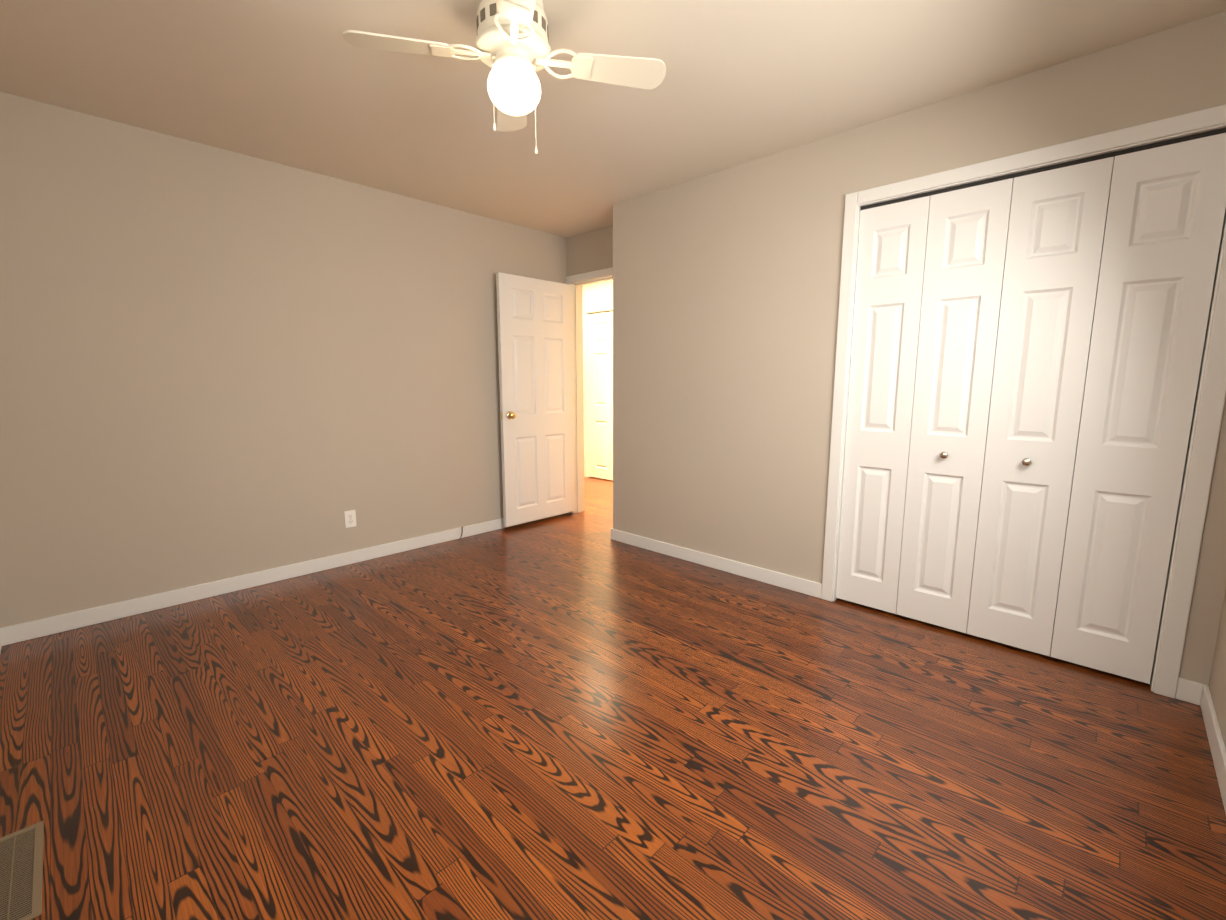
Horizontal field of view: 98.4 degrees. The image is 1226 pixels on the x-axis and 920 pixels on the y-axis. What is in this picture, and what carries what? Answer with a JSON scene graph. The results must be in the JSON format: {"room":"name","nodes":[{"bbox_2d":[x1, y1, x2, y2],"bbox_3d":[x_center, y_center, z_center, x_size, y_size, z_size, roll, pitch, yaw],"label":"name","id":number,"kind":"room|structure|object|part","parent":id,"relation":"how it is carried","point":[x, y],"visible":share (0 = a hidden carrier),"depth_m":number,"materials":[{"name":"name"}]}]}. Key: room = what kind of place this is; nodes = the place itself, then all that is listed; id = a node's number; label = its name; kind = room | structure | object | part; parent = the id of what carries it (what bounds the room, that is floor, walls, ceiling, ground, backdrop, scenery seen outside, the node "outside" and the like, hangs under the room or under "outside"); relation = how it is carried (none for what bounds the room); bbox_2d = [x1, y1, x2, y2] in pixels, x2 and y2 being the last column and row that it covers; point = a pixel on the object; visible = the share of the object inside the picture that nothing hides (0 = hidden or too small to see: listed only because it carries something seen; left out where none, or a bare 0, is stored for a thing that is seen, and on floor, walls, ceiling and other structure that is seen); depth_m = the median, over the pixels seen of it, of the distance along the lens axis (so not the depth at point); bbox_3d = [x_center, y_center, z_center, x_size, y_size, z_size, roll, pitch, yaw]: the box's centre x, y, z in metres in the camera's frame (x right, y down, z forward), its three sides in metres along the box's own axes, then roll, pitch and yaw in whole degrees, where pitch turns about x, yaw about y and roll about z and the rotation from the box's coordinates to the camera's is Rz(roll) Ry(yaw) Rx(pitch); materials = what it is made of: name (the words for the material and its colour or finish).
{"room":"empty bedroom","nodes":[
{"label":"empty bedroom","id":0,"kind":"room"},
{"bbox_2d":[0,92,566,627],"bbox_3d":[-1.619,-0.547,3.595,0.120,2.440,3.627,8,12,43],"label":"wall","id":1,"kind":"structure","parent":0,"point":[216,364],"depth_m":2.92,"materials":[{"name":"paint"}]},
{"bbox_2d":[0,512,568,645],"bbox_3d":[-1.613,0.631,3.678,0.013,0.085,3.507,8,12,43],"label":"baseboard","id":2,"kind":"structure","parent":1,"relation":"attached to","point":[16,633],"depth_m":3.01,"materials":[{"name":"white wood"}]},
{"bbox_2d":[344,510,355,527],"bbox_3d":[-1.741,0.391,3.509,0.010,0.114,0.070,8,12,43],"label":"electrical outlet","id":3,"kind":"object","parent":1,"relation":"attached to","point":[350,518],"visible":1,"depth_m":3.51,"materials":[{"name":"white plastic"}]},
{"bbox_2d":[566,225,612,276],"bbox_3d":[-0.044,-0.681,4.504,0.885,2.440,0.120,8,12,43],"label":"wall","id":4,"kind":"structure","parent":0,"point":[590,251],"depth_m":4.41,"materials":[{"name":"paint"}]},
{"bbox_2d":[566,267,612,512],"bbox_3d":[-0.044,-0.519,4.530,0.881,2.112,0.154,8,12,43],"label":"door frame","id":5,"kind":"structure","parent":4,"relation":"attached to","point":[581,399],"depth_m":4.76,"materials":[{"name":"white wood"}]},
{"bbox_2d":[496,272,574,526],"bbox_3d":[-0.608,-0.482,4.439,0.117,1.995,0.755,8,12,43],"label":"door","id":6,"kind":"structure","parent":5,"relation":"attached to","point":[535,345],"depth_m":4.41,"materials":[{"name":"white wood"}]},
{"bbox_3d":[-0.804,-0.354,4.210,0.060,0.064,0.064,8,12,43],"label":"knob","id":7,"kind":"part","parent":6,"relation":"part of","materials":[{"name":"gold metal"}]},
{"bbox_3d":[0.004,-0.526,4.580,0.880,2.112,0.014,8,12,43],"label":"hall door trim","id":8,"kind":"part","parent":5,"relation":"part of","materials":[{"name":"white wood"}]},
{"bbox_2d":[583,280,612,307],"bbox_3d":[0.094,-0.940,6.263,3.385,2.440,0.120,8,12,43],"label":"wall","id":9,"kind":"structure","parent":0,"point":[598,294],"depth_m":6.29,"materials":[{"name":"paint"}]},
{"bbox_2d":[583,304,612,476],"bbox_3d":[-0.007,-0.784,6.373,0.900,2.100,0.136,8,12,43],"label":"door frame","id":10,"kind":"structure","parent":9,"relation":"attached to","point":[586,310],"depth_m":6.56,"materials":[{"name":"white wood"}]},
{"bbox_2d":[588,311,612,480],"bbox_3d":[-0.022,-0.749,6.362,0.755,2.010,0.035,8,12,43],"label":"hall door","id":11,"kind":"structure","parent":9,"relation":"in","point":[600,367],"depth_m":6.46,"materials":[{"name":"white wood"}]},
{"bbox_2d":[0,477,1225,919],"bbox_3d":[-0.525,0.735,3.606,6.463,0.100,5.127,8,12,43],"label":"floor","id":12,"kind":"structure","parent":0,"point":[582,715],"depth_m":1.71,"materials":[{"name":"brown wood"}]},
{"bbox_2d":[0,820,43,919],"bbox_3d":[-1.476,1.023,1.298,0.375,0.004,0.105,8,12,43],"label":"floor vent","id":13,"kind":"object","parent":12,"relation":"in","point":[21,864],"visible":1,"depth_m":1.31,"materials":[{"name":"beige metal"}]},
{"bbox_2d":[0,0,1225,237],"bbox_3d":[-0.525,-1.778,3.236,6.463,0.100,5.127,8,12,43],"label":"ceiling","id":14,"kind":"structure","parent":0,"point":[302,84],"depth_m":2.17,"materials":[{"name":"paint"}]},
{"bbox_2d":[342,0,665,153],"bbox_3d":[-0.331,-1.283,1.773,0.787,0.452,0.787,6,10,33],"label":"ceiling fan","id":15,"kind":"object","parent":14,"relation":"hanging from","point":[512,50],"visible":1,"depth_m":1.72,"materials":[{"name":"white"}]},
{"bbox_3d":[-0.331,-1.245,1.779,0.178,0.142,0.178,8,12,43],"label":"globe","id":16,"kind":"part","parent":15,"relation":"part of","materials":[{"name":"white glass"}]},
{"bbox_2d":[613,11,1225,684],"bbox_3d":[1.153,-0.445,2.905,3.078,2.440,0.120,8,12,43],"label":"wall","id":17,"kind":"structure","parent":0,"point":[725,301],"depth_m":3.02,"materials":[{"name":"paint"}]},
{"bbox_2d":[611,528,1203,704],"bbox_3d":[1.209,0.709,3.154,3.078,0.085,0.337,8,12,43],"label":"baseboard","id":18,"kind":"structure","parent":17,"relation":"attached to","point":[1189,691],"depth_m":3.29,"materials":[{"name":"white wood"}]},
{"bbox_2d":[821,104,1225,697],"bbox_3d":[1.712,-0.194,2.399,1.280,2.090,0.122,8,12,43],"label":"door frame","id":19,"kind":"structure","parent":17,"relation":"attached to","point":[1196,406],"depth_m":2.05,"materials":[{"name":"white wood"}]},
{"bbox_2d":[836,133,1225,683],"bbox_3d":[1.681,-0.179,2.370,1.234,2.034,0.069,8,12,43],"label":"bifold closet door","id":20,"kind":"structure","parent":17,"relation":"in","point":[975,307],"depth_m":2.26,"materials":[{"name":"white wood"}]},
{"bbox_3d":[1.359,-0.228,2.701,0.306,2.034,0.032,8,12,43],"label":"panel","id":21,"kind":"part","parent":20,"relation":"part of","materials":[{"name":"white wood"}]},
{"bbox_3d":[1.559,-0.023,2.490,0.035,0.035,0.037,8,12,43],"label":"knob","id":22,"kind":"part","parent":20,"relation":"part of","materials":[{"name":"silver metal"}]},
{"bbox_3d":[1.583,-0.197,2.490,0.306,2.034,0.032,8,12,43],"label":"panel","id":23,"kind":"part","parent":20,"relation":"part of","materials":[{"name":"white wood"}]},
{"bbox_3d":[1.782,0.008,2.278,0.035,0.035,0.037,8,12,43],"label":"knob","id":24,"kind":"part","parent":20,"relation":"part of","materials":[{"name":"silver metal"}]},
{"bbox_3d":[1.806,-0.166,2.278,0.306,2.034,0.032,8,12,43],"label":"panel","id":25,"kind":"part","parent":20,"relation":"part of","materials":[{"name":"white wood"}]},
{"bbox_3d":[2.029,-0.135,2.067,0.306,2.034,0.032,8,12,43],"label":"panel","id":26,"kind":"part","parent":20,"relation":"part of","materials":[{"name":"white wood"}]},
{"bbox_2d":[860,127,1225,210],"bbox_3d":[1.696,-1.194,2.234,1.240,0.022,0.030,8,12,43],"label":"door track","id":27,"kind":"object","parent":17,"relation":"attached to","point":[1129,150],"depth_m":2.12,"materials":[{"name":"grey metal"}]},
{"bbox_2d":[1208,589,1225,747],"bbox_3d":[1.462,-0.155,0.937,0.120,2.440,4.007,8,12,43],"label":"wall","id":28,"kind":"structure","parent":0,"point":[1217,684],"depth_m":1.84,"materials":[{"name":"paint"}]},
{"bbox_2d":[1200,684,1225,813],"bbox_3d":[1.128,1.047,0.859,0.013,0.085,3.154,8,12,43],"label":"baseboard","id":29,"kind":"structure","parent":28,"relation":"attached to","point":[1215,740],"depth_m":1.72,"materials":[{"name":"white wood"}]}
]}

